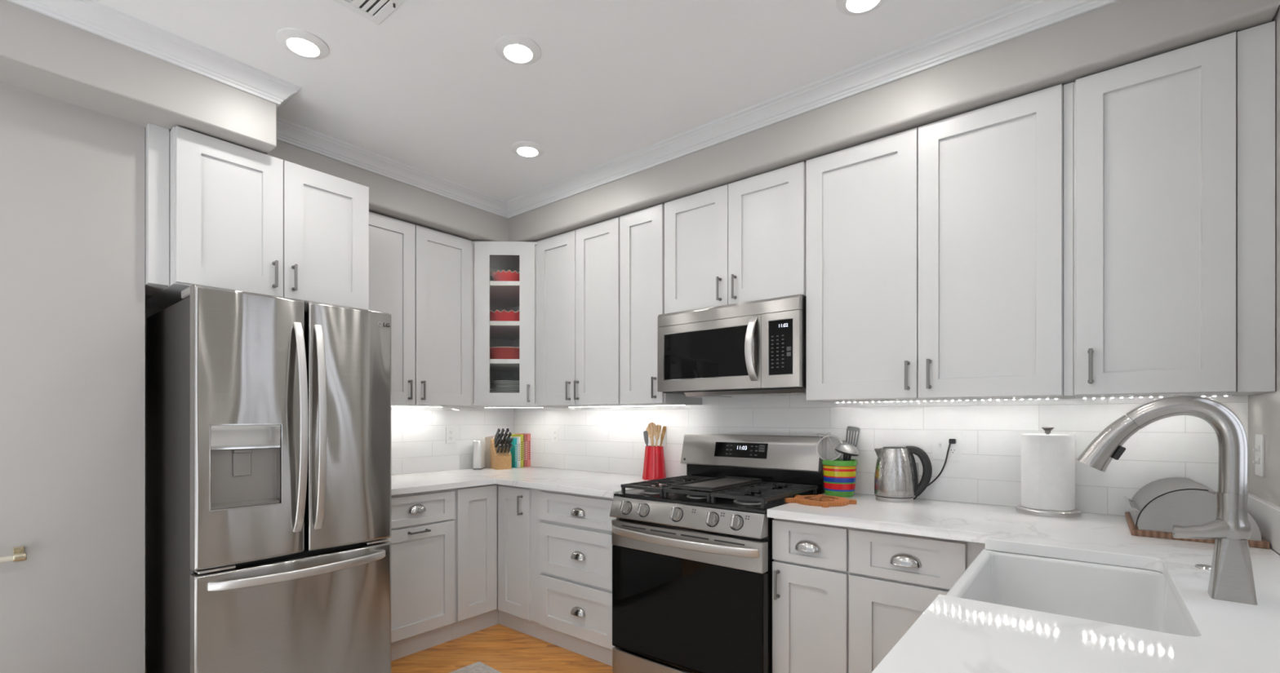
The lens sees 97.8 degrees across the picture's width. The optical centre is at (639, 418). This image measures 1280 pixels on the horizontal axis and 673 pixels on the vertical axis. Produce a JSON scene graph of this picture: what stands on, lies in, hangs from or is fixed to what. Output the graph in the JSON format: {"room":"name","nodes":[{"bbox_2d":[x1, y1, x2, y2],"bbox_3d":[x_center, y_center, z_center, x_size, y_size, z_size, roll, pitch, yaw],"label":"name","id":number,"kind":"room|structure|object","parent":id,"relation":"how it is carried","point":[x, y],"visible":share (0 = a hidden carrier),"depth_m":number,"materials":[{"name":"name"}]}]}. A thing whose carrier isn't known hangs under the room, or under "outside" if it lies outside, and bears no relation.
{"room":"kitchen","nodes":[
{"label":"kitchen","id":0,"kind":"room"},
{"bbox_2d":[0,81,145,672],"bbox_3d":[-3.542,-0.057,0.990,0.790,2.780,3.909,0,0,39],"label":"door","id":1,"kind":"structure","parent":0,"point":[73,176],"depth_m":2.09,"materials":[{"name":"grey paint"}]},
{"bbox_2d":[0,546,26,563],"bbox_3d":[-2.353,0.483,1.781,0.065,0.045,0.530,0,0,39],"label":"door handle","id":2,"kind":"object","parent":1,"relation":"attached to","point":[19,554],"visible":1,"depth_m":1.96,"materials":[{"name":"gold metal"}]},
{"bbox_2d":[145,307,470,672],"bbox_3d":[-1.819,-0.057,3.631,0.150,2.780,2.363,0,0,39],"label":"wall","id":3,"kind":"structure","parent":0,"point":[148,312],"depth_m":2.75,"materials":[{"name":"grey paint"}]},
{"bbox_2d":[368,211,471,407],"bbox_3d":[-1.514,-0.628,3.514,0.455,1.100,0.804,0,0,39],"label":"upper cabinet","id":4,"kind":"object","parent":3,"relation":"attached to","point":[420,276],"visible":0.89,"depth_m":3.43,"materials":[{"name":"white paint"}]},
{"bbox_2d":[391,405,441,407],"bbox_3d":[-1.605,-0.075,3.585,0.012,0.004,0.740,0,0,39],"label":"light","id":5,"kind":"object","parent":4,"relation":"attached to","point":[391,406],"visible":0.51,"depth_m":3.75,"materials":[{"name":"white plastic"}]},
{"bbox_2d":[445,426,455,444],"bbox_3d":[-1.373,0.126,4.046,0.007,0.120,0.074,0,0,39],"label":"wall outlet","id":6,"kind":"object","parent":3,"relation":"attached to","point":[450,431],"visible":1,"depth_m":4.04,"materials":[{"name":"white plastic"}]},
{"bbox_2d":[391,406,513,475],"bbox_3d":[-1.487,0.106,3.917,0.008,0.547,1.485,0,0,39],"label":"backsplash","id":7,"kind":"structure","parent":3,"relation":"attached to","point":[418,434],"depth_m":3.97,"materials":[{"name":"white tile"}]},
{"bbox_2d":[391,624,613,672],"bbox_3d":[-1.415,1.373,0.791,4.349,0.080,6.573,0,0,39],"label":"floor","id":8,"kind":"structure","parent":0,"point":[504,650],"depth_m":3.11,"materials":[{"name":"brown wood"}]},
{"bbox_2d":[146,284,391,672],"bbox_3d":[-1.678,0.420,2.554,0.904,1.826,0.742,0,0,39],"label":"refrigerator","id":9,"kind":"object","parent":8,"relation":"on","point":[268,417],"visible":1,"depth_m":2.27,"materials":[{"name":"silver metal"}]},
{"bbox_2d":[387,488,454,662],"bbox_3d":[-1.496,0.875,3.329,0.727,0.917,0.488,0,0,39],"label":"base cabinet","id":10,"kind":"object","parent":8,"relation":"on","point":[422,540],"visible":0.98,"depth_m":3.15,"materials":[{"name":"white paint"}]},
{"bbox_2d":[449,662,501,672],"bbox_3d":[-0.990,1.329,1.415,2.039,0.008,2.666,0,0,39],"label":"rug","id":11,"kind":"object","parent":8,"relation":"on","point":[477,668],"visible":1,"depth_m":2.94,"materials":[{"name":"grey fabric"}]},
{"bbox_2d":[452,484,536,639],"bbox_3d":[-0.930,0.875,3.808,1.006,0.917,0.966,0,0,39],"label":"base cabinet","id":12,"kind":"object","parent":8,"relation":"on","point":[493,523],"visible":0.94,"depth_m":3.44,"materials":[{"name":"white paint"}]},
{"bbox_2d":[391,466,684,498],"bbox_3d":[-0.811,0.398,3.390,1.704,0.035,1.455,0,0,39],"label":"countertop","id":13,"kind":"structure","parent":12,"relation":"on","point":[604,485],"depth_m":3.41,"materials":[{"name":"white stone"}]},
{"bbox_2d":[472,440,484,470],"bbox_3d":[-1.194,0.273,4.142,0.060,0.214,0.116,0,0,1],"label":"box","id":14,"kind":"object","parent":13,"relation":"on","point":[478,446],"visible":1,"depth_m":4.08,"materials":[{"name":"plastic"}]},
{"bbox_2d":[484,437,494,467],"bbox_3d":[-1.141,0.264,4.256,0.099,0.232,0.026,0,0,39],"label":"cookbook","id":15,"kind":"object","parent":13,"relation":"on","point":[487,440],"visible":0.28,"depth_m":4.25,"materials":[{"name":"paper"}]},
{"bbox_2d":[489,439,511,470],"bbox_3d":[-1.038,0.269,4.162,0.120,0.222,0.132,0,0,-33],"label":"knife block","id":16,"kind":"object","parent":13,"relation":"on","point":[499,461],"visible":0.63,"depth_m":4.12,"materials":[{"name":"brown wood"}]},
{"bbox_2d":[494,438,500,448],"bbox_3d":[-1.045,0.186,4.085,0.014,0.084,0.096,0,0,-33],"label":"knife","id":17,"kind":"object","parent":16,"relation":"in","point":[498,439],"visible":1,"depth_m":4.08,"materials":[{"name":"black plastic"}]},
{"bbox_2d":[494,432,500,444],"bbox_3d":[-1.050,0.153,4.100,0.014,0.095,0.109,0,0,-33],"label":"knife","id":18,"kind":"object","parent":16,"relation":"in","point":[498,433],"visible":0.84,"depth_m":4.08,"materials":[{"name":"black plastic"}]},
{"bbox_2d":[496,444,501,453],"bbox_3d":[-1.030,0.228,4.065,0.014,0.075,0.084,0,0,-33],"label":"knife","id":19,"kind":"object","parent":16,"relation":"in","point":[500,445],"visible":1,"depth_m":4.05,"materials":[{"name":"black plastic"}]},
{"bbox_2d":[500,444,505,453],"bbox_3d":[-1.006,0.228,4.080,0.014,0.075,0.084,0,0,-33],"label":"knife","id":20,"kind":"object","parent":16,"relation":"in","point":[503,446],"visible":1,"depth_m":4.07,"materials":[{"name":"plastic"}]},
{"bbox_2d":[503,444,508,453],"bbox_3d":[-0.983,0.228,4.096,0.014,0.075,0.084,0,0,-33],"label":"knife","id":21,"kind":"object","parent":16,"relation":"in","point":[507,445],"visible":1,"depth_m":4.08,"materials":[{"name":"plastic"}]},
{"bbox_2d":[504,437,509,448],"bbox_3d":[-0.985,0.186,4.124,0.014,0.084,0.096,0,0,-33],"label":"knife","id":22,"kind":"object","parent":16,"relation":"in","point":[508,438],"visible":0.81,"depth_m":4.11,"materials":[{"name":"plastic"}]},
{"bbox_2d":[507,444,512,453],"bbox_3d":[-0.960,0.228,4.111,0.014,0.075,0.084,0,0,-33],"label":"knife","id":23,"kind":"object","parent":16,"relation":"in","point":[511,445],"visible":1,"depth_m":4.10,"materials":[{"name":"plastic"}]},
{"bbox_2d":[507,437,512,448],"bbox_3d":[-0.965,0.186,4.137,0.014,0.084,0.096,0,0,-33],"label":"knife","id":24,"kind":"object","parent":16,"relation":"in","point":[511,438],"visible":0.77,"depth_m":4.12,"materials":[{"name":"plastic"}]},
{"bbox_2d":[506,438,516,468],"bbox_3d":[-1.007,0.268,4.296,0.161,0.225,0.020,0,0,39],"label":"cookbook","id":25,"kind":"object","parent":13,"relation":"on","point":[513,450],"visible":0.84,"depth_m":4.25,"materials":[{"name":"paper"}]},
{"bbox_2d":[506,437,518,467],"bbox_3d":[-0.996,0.266,4.310,0.161,0.228,0.014,0,0,39],"label":"cookbook","id":26,"kind":"object","parent":13,"relation":"on","point":[506,437],"visible":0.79,"depth_m":4.26,"materials":[{"name":"paper"}]},
{"bbox_2d":[506,436,520,467],"bbox_3d":[-0.984,0.263,4.324,0.161,0.235,0.020,0,0,39],"label":"cookbook","id":27,"kind":"object","parent":13,"relation":"on","point":[518,437],"visible":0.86,"depth_m":4.27,"materials":[{"name":"paper"}]},
{"bbox_2d":[507,434,523,467],"bbox_3d":[-0.969,0.254,4.343,0.161,0.252,0.026,0,0,39],"label":"cookbook","id":28,"kind":"object","parent":13,"relation":"on","point":[512,435],"visible":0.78,"depth_m":4.29,"materials":[{"name":"paper"}]},
{"bbox_2d":[514,433,530,466],"bbox_3d":[-0.925,0.252,4.398,0.161,0.256,0.029,0,0,39],"label":"cookbook","id":29,"kind":"object","parent":13,"relation":"on","point":[528,435],"visible":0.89,"depth_m":4.35,"materials":[{"name":"paper"}]},
{"bbox_2d":[523,435,524,467],"bbox_3d":[-0.956,0.258,4.359,0.161,0.245,0.013,0,0,39],"label":"cookbook","id":30,"kind":"object","parent":13,"relation":"on","point":[523,436],"visible":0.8,"depth_m":4.31,"materials":[{"name":"paper"}]},
{"bbox_2d":[523,435,527,466],"bbox_3d":[-0.943,0.255,4.375,0.161,0.250,0.026,0,0,39],"label":"cookbook","id":31,"kind":"object","parent":13,"relation":"on","point":[526,436],"visible":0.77,"depth_m":4.32,"materials":[{"name":"paper"}]},
{"bbox_2d":[642,445,666,480],"bbox_3d":[0.089,0.278,3.470,0.151,0.204,0.151,0,0,39],"label":"utensil holder","id":32,"kind":"object","parent":13,"relation":"on","point":[654,465],"visible":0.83,"depth_m":3.41,"materials":[{"name":"red ceramic"}]},
{"bbox_2d":[643,431,648,446],"bbox_3d":[0.046,0.225,3.453,0.051,0.288,0.013,0,0,12],"label":"spatula","id":33,"kind":"object","parent":32,"relation":"in","point":[645,433],"visible":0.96,"depth_m":3.46,"materials":[{"name":"silver metal"}]},
{"bbox_2d":[645,427,652,446],"bbox_3d":[0.080,0.211,3.506,0.089,0.316,0.024,0,0,33],"label":"wooden spoon","id":34,"kind":"object","parent":32,"relation":"in","point":[649,436],"visible":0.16,"depth_m":3.51,"materials":[{"name":"brown wood"}]},
{"bbox_2d":[647,422,656,446],"bbox_3d":[0.074,0.198,3.448,0.050,0.340,0.031,0,0,-16],"label":"wooden spoon","id":35,"kind":"object","parent":32,"relation":"in","point":[651,427],"visible":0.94,"depth_m":3.45,"materials":[{"name":"brown wood"}]},
{"bbox_2d":[655,425,661,446],"bbox_3d":[0.097,0.206,3.442,0.080,0.327,0.018,0,0,45],"label":"wooden fork","id":36,"kind":"object","parent":32,"relation":"in","point":[658,428],"visible":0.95,"depth_m":3.43,"materials":[{"name":"brown wood"}]},
{"bbox_2d":[659,426,666,446],"bbox_3d":[0.117,0.210,3.464,0.102,0.318,0.027,0,0,39],"label":"wooden spatula","id":37,"kind":"object","parent":32,"relation":"in","point":[664,430],"visible":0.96,"depth_m":3.44,"materials":[{"name":"brown wood"}]},
{"bbox_2d":[532,488,618,666],"bbox_3d":[-0.182,0.875,3.377,0.700,0.917,0.697,0,0,39],"label":"base cabinet","id":38,"kind":"object","parent":8,"relation":"on","point":[572,546],"visible":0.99,"depth_m":3.12,"materials":[{"name":"white paint"}]},
{"bbox_2d":[609,434,826,672],"bbox_3d":[0.392,0.714,2.839,0.848,1.238,0.792,0,0,39],"label":"gas range","id":39,"kind":"object","parent":8,"relation":"on","point":[692,569],"visible":0.91,"depth_m":2.61,"materials":[{"name":"silver metal"}]},
{"bbox_2d":[671,475,761,492],"bbox_3d":[0.404,0.334,2.858,0.230,0.017,0.505,0,0,39],"label":"griddle","id":40,"kind":"object","parent":39,"relation":"on","point":[715,484],"visible":1,"depth_m":2.83,"materials":[{"name":"metal"}]},
{"bbox_2d":[613,484,824,514],"bbox_3d":[0.415,0.396,2.865,0.844,0.025,0.702,0,0,39],"label":"cooktop","id":41,"kind":"object","parent":39,"relation":"in","point":[690,503],"depth_m":2.61,"materials":[{"name":"black metal"}]},
{"bbox_2d":[692,509,749,519],"bbox_3d":[0.350,0.424,2.450,0.289,0.016,0.007,0,0,39],"label":"print","id":42,"kind":"object","parent":39,"relation":"attached to","point":[720,514],"depth_m":2.44},
{"bbox_2d":[725,444,764,456],"bbox_3d":[0.578,0.177,3.080,0.236,0.060,0.014,0,0,39],"label":"digital display","id":43,"kind":"object","parent":39,"relation":"attached to","point":[731,450],"depth_m":3.08,"materials":[{"name":"black glass"}]},
{"bbox_2d":[772,518,848,672],"bbox_3d":[0.881,0.875,2.510,0.316,0.917,0.710,0,0,39],"label":"base cabinet","id":44,"kind":"object","parent":8,"relation":"on","point":[811,563],"visible":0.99,"depth_m":2.26,"materials":[{"name":"white paint"}]},
{"bbox_2d":[848,528,985,672],"bbox_3d":[1.223,0.875,2.233,0.561,0.917,0.710,0,0,39],"label":"base cabinet","id":45,"kind":"object","parent":8,"relation":"on","point":[894,578],"visible":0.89,"depth_m":2.07,"materials":[{"name":"white paint"}]},
{"bbox_3d":[0.593,0.875,0.605,0.684,0.917,0.908,0,0,39],"label":"base cabinet","id":46,"kind":"object","parent":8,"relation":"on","visible":0},
{"bbox_2d":[767,493,1279,672],"bbox_3d":[0.755,0.398,1.444,1.455,0.035,2.515,0,0,39],"label":"countertop","id":47,"kind":"structure","parent":46,"relation":"on","point":[953,635],"depth_m":1.06,"materials":[{"name":"white stone"}]},
{"bbox_2d":[784,494,856,507],"bbox_3d":[0.798,0.370,2.503,0.256,0.020,0.264,0,0,-34],"label":"trivet","id":48,"kind":"object","parent":47,"relation":"on","point":[819,500],"visible":1,"depth_m":2.45,"materials":[{"name":"orange wood"}]},
{"bbox_2d":[822,458,857,497],"bbox_3d":[0.977,0.292,2.733,0.165,0.175,0.165,0,0,39],"label":"crock","id":49,"kind":"object","parent":47,"relation":"on","point":[839,477],"visible":0.9,"depth_m":2.67,"materials":[{"name":"ceramic"}]},
{"bbox_2d":[815,432,842,461],"bbox_3d":[0.923,0.211,2.728,0.142,0.282,0.073,0,0,39],"label":"strainer","id":50,"kind":"object","parent":49,"relation":"in","point":[824,438],"visible":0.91,"depth_m":2.73,"materials":[{"name":"metal"}]},
{"bbox_2d":[835,443,858,461],"bbox_3d":[0.997,0.241,2.690,0.097,0.240,0.135,0,0,39],"label":"ladle","id":51,"kind":"object","parent":49,"relation":"in","point":[846,449],"visible":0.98,"depth_m":2.66,"materials":[{"name":"silver metal"}]},
{"bbox_2d":[845,426,859,461],"bbox_3d":[1.048,0.202,2.765,0.074,0.318,0.024,0,0,1],"label":"slotted turner","id":52,"kind":"object","parent":49,"relation":"in","point":[850,429],"visible":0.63,"depth_m":2.76,"materials":[{"name":"black plastic"}]},
{"bbox_2d":[874,446,932,502],"bbox_3d":[1.198,0.255,2.579,0.224,0.251,0.172,0,0,-8],"label":"electric kettle","id":53,"kind":"object","parent":47,"relation":"on","point":[895,477],"visible":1,"depth_m":2.52,"materials":[{"name":"metal"}]},
{"bbox_2d":[1016,426,1080,518],"bbox_3d":[1.624,0.208,2.223,0.208,0.344,0.208,0,0,39],"label":"paper towel holder","id":54,"kind":"object","parent":47,"relation":"on","point":[1075,513],"visible":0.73,"depth_m":2.15,"materials":[{"name":"metal"}]},
{"bbox_2d":[1021,434,1075,511],"bbox_3d":[1.623,0.212,2.224,0.174,0.293,0.172,0,0,39],"label":"paper towel roll","id":55,"kind":"object","parent":54,"relation":"on","point":[1047,461],"visible":1,"depth_m":2.15,"materials":[{"name":"white paper"}]},
{"bbox_2d":[945,549,1193,637],"bbox_3d":[1.035,0.542,1.345,0.460,0.252,0.763,0,0,39],"label":"farmhouse sink","id":56,"kind":"object","parent":47,"relation":"in","point":[1131,597],"visible":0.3,"depth_m":1.59,"materials":[{"name":"white ceramic"}]},
{"bbox_2d":[1076,395,1257,605],"bbox_3d":[1.156,0.166,1.243,0.291,0.429,0.066,0,0,39],"label":"kitchen faucet","id":57,"kind":"object","parent":47,"relation":"on","point":[1231,575],"visible":1,"depth_m":1.17,"materials":[{"name":"silver metal"}]},
{"bbox_2d":[1123,477,1270,549],"bbox_3d":[1.836,0.299,1.876,0.306,0.162,0.435,0,0,39],"label":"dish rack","id":58,"kind":"object","parent":47,"relation":"on","point":[1161,504],"visible":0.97,"depth_m":1.75,"materials":[{"name":"grey metal"}]},
{"bbox_2d":[1194,564,1211,570],"bbox_3d":[1.426,0.376,1.406,0.043,0.008,0.043,0,0,39],"label":"button","id":59,"kind":"object","parent":47,"relation":"on","point":[1205,567],"visible":0.68,"depth_m":1.40,"materials":[{"name":"silver metal"}]},
{"bbox_2d":[93,0,1022,201],"bbox_3d":[-1.415,-1.497,0.791,4.349,0.100,6.573,0,0,39],"label":"ceiling","id":60,"kind":"structure","parent":0,"point":[427,87],"depth_m":2.28,"materials":[{"name":"white paint"}]},
{"bbox_2d":[275,27,329,59],"bbox_3d":[-1.301,-1.439,2.156,0.176,0.016,0.176,0,0,39],"label":"recessed light","id":61,"kind":"object","parent":60,"relation":"in","point":[300,42],"visible":1,"depth_m":2.14,"materials":[{"name":"white plastic"}]},
{"bbox_2d":[333,0,404,24],"bbox_3d":[-0.902,-1.437,1.835,0.360,0.020,0.260,0,0,39],"label":"ceiling vent","id":62,"kind":"object","parent":60,"relation":"in","point":[366,9],"visible":1,"depth_m":1.96,"materials":[{"name":"white plastic"}]},
{"bbox_2d":[495,34,541,65],"bbox_3d":[-0.478,-1.439,2.192,0.176,0.016,0.176,0,0,39],"label":"recessed light","id":63,"kind":"object","parent":60,"relation":"in","point":[516,49],"visible":1,"depth_m":2.17,"materials":[{"name":"white plastic"}]},
{"bbox_2d":[511,141,544,157],"bbox_3d":[-0.605,-1.439,3.002,0.176,0.016,0.176,0,0,39],"label":"recessed light","id":64,"kind":"object","parent":60,"relation":"in","point":[523,148],"visible":1,"depth_m":2.98,"materials":[{"name":"white plastic"}]},
{"bbox_2d":[835,0,886,15],"bbox_3d":[0.766,-1.439,1.914,0.176,0.016,0.176,0,0,39],"label":"recessed light","id":65,"kind":"object","parent":60,"relation":"in","point":[849,7],"visible":1,"depth_m":1.94,"materials":[{"name":"white plastic"}]},
{"bbox_2d":[0,0,1279,241],"bbox_3d":[-1.415,-1.315,0.791,4.049,0.265,6.273,0,0,39],"label":"soffit","id":66,"kind":"structure","parent":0,"point":[1121,33],"depth_m":2.17,"materials":[{"name":"grey paint"}]},
{"bbox_2d":[145,123,368,310],"bbox_3d":[-1.923,-0.861,2.740,0.800,0.640,0.844,0,0,39],"label":"upper cabinet","id":67,"kind":"object","parent":66,"relation":"attached to","point":[220,214],"visible":0.95,"depth_m":2.44,"materials":[{"name":"white paint"}]},
{"bbox_2d":[7,0,1120,218],"bbox_3d":[-1.358,-1.407,0.454,3.537,0.080,5.819,0,0,39],"label":"trim","id":68,"kind":"structure","parent":66,"relation":"attached to","point":[1023,17],"depth_m":2.33,"materials":[{"name":"white paint"}]},
{"bbox_2d":[664,161,805,314],"bbox_3d":[0.556,-0.870,2.949,0.803,0.616,0.439,0,0,39],"label":"upper cabinet","id":69,"kind":"object","parent":66,"relation":"attached to","point":[743,241],"visible":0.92,"depth_m":2.77,"materials":[{"name":"white paint"}]},
{"bbox_2d":[657,294,805,398],"bbox_3d":[0.531,-0.336,2.919,0.800,0.446,0.497,0,0,39],"label":"microwave","id":70,"kind":"object","parent":69,"relation":"attached to","point":[757,348],"visible":0.98,"depth_m":2.73,"materials":[{"name":"silver metal"}]},
{"bbox_2d":[771,335,791,368],"bbox_3d":[0.649,-0.306,2.569,0.096,0.149,0.001,0,0,39],"label":"keypad","id":71,"kind":"object","parent":70,"relation":"attached to","point":[780,344],"depth_m":2.57,"materials":[{"name":"black plastic"}]},
{"bbox_2d":[575,470,1123,516],"bbox_3d":[0.604,-0.057,3.289,4.349,2.780,0.150,0,0,39],"label":"wall","id":72,"kind":"structure","parent":0,"point":[575,470],"depth_m":2.54,"materials":[{"name":"grey paint"}]},
{"bbox_2d":[448,241,561,408],"bbox_3d":[-0.940,-0.628,3.999,0.739,1.100,0.669,0,0,39],"label":"upper cabinet","id":73,"kind":"object","parent":72,"relation":"attached to","point":[488,295],"visible":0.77,"depth_m":3.72,"materials":[{"name":"white paint"}]},
{"bbox_2d":[489,346,519,359],"bbox_3d":[-0.916,-0.436,3.916,0.346,0.084,0.346,0,0,39],"label":"baking dish","id":74,"kind":"object","parent":73,"relation":"on","point":[495,353],"visible":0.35,"depth_m":3.78,"materials":[{"name":"red ceramic"}]},
{"bbox_2d":[489,309,519,321],"bbox_3d":[-0.918,-0.688,3.919,0.359,0.078,0.356,0,0,39],"label":"baking dish","id":75,"kind":"object","parent":73,"relation":"on","point":[504,316],"visible":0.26,"depth_m":3.78,"materials":[{"name":"red ceramic"}]},
{"bbox_2d":[489,270,519,281],"bbox_3d":[-0.910,-0.956,3.869,0.257,0.078,0.257,0,0,39],"label":"baking dish","id":76,"kind":"object","parent":73,"relation":"on","point":[508,276],"visible":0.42,"depth_m":3.77,"materials":[{"name":"red ceramic"}]},
{"bbox_2d":[489,280,519,307],"bbox_3d":[-0.937,-0.902,4.004,0.710,0.030,0.631,0,0,39],"label":"shelf","id":77,"kind":"object","parent":73,"relation":"attached to","point":[503,294],"depth_m":4.00,"materials":[{"name":"white wood"}]},
{"bbox_2d":[489,320,519,341],"bbox_3d":[-0.937,-0.634,4.004,0.710,0.030,0.631,0,0,39],"label":"shelf","id":78,"kind":"object","parent":73,"relation":"attached to","point":[500,331],"depth_m":3.97,"materials":[{"name":"white wood"}]},
{"bbox_2d":[489,359,519,373],"bbox_3d":[-0.937,-0.379,4.004,0.710,0.030,0.631,0,0,39],"label":"shelf","id":79,"kind":"object","parent":73,"relation":"attached to","point":[496,366],"depth_m":3.91,"materials":[{"name":"white wood"}]},
{"bbox_2d":[484,407,543,408],"bbox_3d":[-0.910,-0.075,4.032,0.419,0.004,0.012,0,0,-1],"label":"light","id":80,"kind":"object","parent":73,"relation":"attached to","point":[485,407],"visible":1,"depth_m":4.03,"materials":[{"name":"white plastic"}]},
{"bbox_2d":[551,427,559,443],"bbox_3d":[-0.635,0.130,4.179,0.074,0.120,0.007,0,0,39],"label":"wall outlet","id":81,"kind":"object","parent":72,"relation":"attached to","point":[555,431],"visible":1,"depth_m":4.17,"materials":[{"name":"white plastic"}]},
{"bbox_2d":[537,217,638,407],"bbox_3d":[-0.291,-0.628,3.628,0.726,1.100,0.431,0,0,39],"label":"upper cabinet","id":82,"kind":"object","parent":72,"relation":"attached to","point":[578,270],"visible":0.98,"depth_m":3.46,"materials":[{"name":"white paint"}]},
{"bbox_2d":[572,406,607,407],"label":"light","id":83,"kind":"object","parent":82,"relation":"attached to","point":[572,406],"depth_m":3.76,"materials":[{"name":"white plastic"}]},
{"bbox_2d":[617,405,656,406],"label":"light","id":84,"kind":"object","parent":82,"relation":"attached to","point":[628,406],"depth_m":3.50,"materials":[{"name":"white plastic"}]},
{"bbox_2d":[619,204,702,405],"bbox_3d":[0.116,-0.628,3.299,0.320,1.100,0.431,0,0,39],"label":"upper cabinet","id":85,"kind":"object","parent":72,"relation":"attached to","point":[642,233],"visible":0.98,"depth_m":3.17,"materials":[{"name":"white paint"}]},
{"bbox_2d":[657,429,666,448],"bbox_3d":[0.138,0.130,3.555,0.074,0.120,0.007,0,0,39],"label":"wall outlet","id":86,"kind":"object","parent":72,"relation":"attached to","point":[664,443],"visible":0.39,"depth_m":3.54,"materials":[{"name":"white plastic"}]},
{"bbox_2d":[513,395,1248,516],"bbox_3d":[0.554,0.106,3.228,4.049,0.547,0.008,0,0,39],"label":"backsplash","id":87,"kind":"structure","parent":72,"relation":"attached to","point":[609,439],"depth_m":2.56,"materials":[{"name":"white tile"}]},
{"bbox_2d":[805,82,1075,402],"bbox_3d":[1.244,-0.628,2.388,0.970,1.100,0.431,0,0,39],"label":"upper cabinet","id":88,"kind":"object","parent":72,"relation":"attached to","point":[940,254],"visible":0.99,"depth_m":2.20,"materials":[{"name":"white paint"}]},
{"bbox_2d":[834,398,1060,403],"bbox_3d":[1.292,-0.075,2.446,0.880,0.004,0.012,0,0,39],"label":"light","id":89,"kind":"object","parent":88,"relation":"attached to","point":[1026,398],"visible":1,"depth_m":2.40,"materials":[{"name":"white plastic"}]},
{"bbox_2d":[931,431,961,461],"bbox_3d":[1.391,0.128,2.536,0.120,0.128,0.016,0,0,39],"label":"outlet","id":90,"kind":"object","parent":72,"relation":"attached to","point":[940,440],"visible":1,"depth_m":2.54,"materials":[{"name":"white plastic"}]},
{"bbox_2d":[913,439,955,500],"bbox_3d":[1.338,0.238,2.555,0.190,0.285,0.034,0,0,30],"label":"power cord","id":91,"kind":"object","parent":90,"relation":"attached to","point":[950,441],"visible":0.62,"depth_m":2.52,"materials":[{"name":"black plastic"}]},
{"bbox_2d":[948,448,956,454],"bbox_3d":[1.414,0.149,2.521,0.033,0.028,0.002,0,0,39],"label":"socket","id":92,"kind":"object","parent":90,"relation":"attached to","point":[952,451],"depth_m":2.52,"materials":[{"name":"white plastic"}]},
{"bbox_2d":[1248,5,1279,555],"bbox_3d":[0.218,-0.057,-0.528,0.150,2.780,6.273,0,0,39],"label":"wall","id":93,"kind":"structure","parent":0,"point":[1264,409],"depth_m":1.67,"materials":[{"name":"grey paint"}]},
{"bbox_2d":[1073,20,1275,398],"bbox_3d":[1.805,-0.628,1.934,0.473,1.100,0.431,0,0,39],"label":"upper cabinet","id":94,"kind":"object","parent":93,"relation":"attached to","point":[1174,151],"visible":0.98,"depth_m":1.78,"materials":[{"name":"white paint"}]},
{"bbox_2d":[1080,395,1231,399],"bbox_3d":[1.837,-0.075,2.006,0.400,0.004,0.012,0,0,39],"label":"light","id":95,"kind":"object","parent":94,"relation":"attached to","point":[1207,395],"visible":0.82,"depth_m":2.00,"materials":[{"name":"white plastic"}]},
{"bbox_2d":[1253,434,1264,477],"bbox_3d":[2.000,0.121,1.810,0.017,0.134,0.100,0,0,39],"label":"light switch","id":96,"kind":"object","parent":93,"relation":"attached to","point":[1260,439],"visible":1,"depth_m":1.79,"materials":[{"name":"white plastic"}]},
{"bbox_2d":[1247,492,1279,554],"bbox_3d":[1.338,0.319,0.992,0.020,0.122,2.485,0,0,39],"label":"trim","id":97,"kind":"structure","parent":93,"relation":"attached to","point":[1266,515],"depth_m":1.66,"materials":[{"name":"white wood"}]},
{"bbox_3d":[-0.913,-0.117,3.893,0.284,0.014,0.284,0,0,39],"label":"plate","id":98,"kind":"object","parent":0,"visible":0},
{"bbox_3d":[-0.913,-0.132,3.893,0.284,0.014,0.284,0,0,39],"label":"plate","id":99,"kind":"object","parent":98,"relation":"on","visible":0},
{"bbox_3d":[-0.913,-0.146,3.893,0.284,0.014,0.284,0,0,39],"label":"plate","id":100,"kind":"object","parent":99,"relation":"on","visible":0},
{"bbox_3d":[-0.913,-0.160,3.893,0.284,0.014,0.284,0,0,39],"label":"plate","id":101,"kind":"object","parent":100,"relation":"on","visible":0},
{"bbox_2d":[489,391,519,392],"bbox_3d":[-0.913,-0.174,3.893,0.284,0.014,0.284,0,0,39],"label":"plate","id":102,"kind":"object","parent":101,"relation":"on","point":[492,391],"visible":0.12,"depth_m":3.77,"materials":[{"name":"white ceramic"}]},
{"bbox_2d":[489,389,519,391],"bbox_3d":[-0.913,-0.188,3.893,0.284,0.014,0.284,0,0,39],"label":"plate","id":103,"kind":"object","parent":102,"relation":"on","point":[490,389],"visible":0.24,"depth_m":3.79,"materials":[{"name":"white ceramic"}]},
{"bbox_2d":[489,386,519,389],"bbox_3d":[-0.913,-0.203,3.893,0.284,0.014,0.284,0,0,39],"label":"plate","id":104,"kind":"object","parent":103,"relation":"on","point":[492,388],"visible":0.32,"depth_m":3.79,"materials":[{"name":"white ceramic"}]},
{"bbox_2d":[491,385,519,386],"bbox_3d":[-0.913,-0.217,3.893,0.236,0.014,0.236,0,0,39],"label":"plate","id":105,"kind":"object","parent":104,"relation":"on","point":[491,385],"visible":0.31,"depth_m":3.81,"materials":[{"name":"white ceramic"}]},
{"bbox_2d":[491,382,519,385],"bbox_3d":[-0.913,-0.231,3.893,0.236,0.014,0.236,0,0,39],"label":"plate","id":106,"kind":"object","parent":105,"relation":"on","point":[495,384],"visible":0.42,"depth_m":3.81,"materials":[{"name":"white ceramic"}]},
{"bbox_2d":[491,381,519,383],"bbox_3d":[-0.913,-0.245,3.893,0.236,0.014,0.236,0,0,39],"label":"plate","id":107,"kind":"object","parent":106,"relation":"on","point":[517,382],"visible":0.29,"depth_m":3.81,"materials":[{"name":"white ceramic"}]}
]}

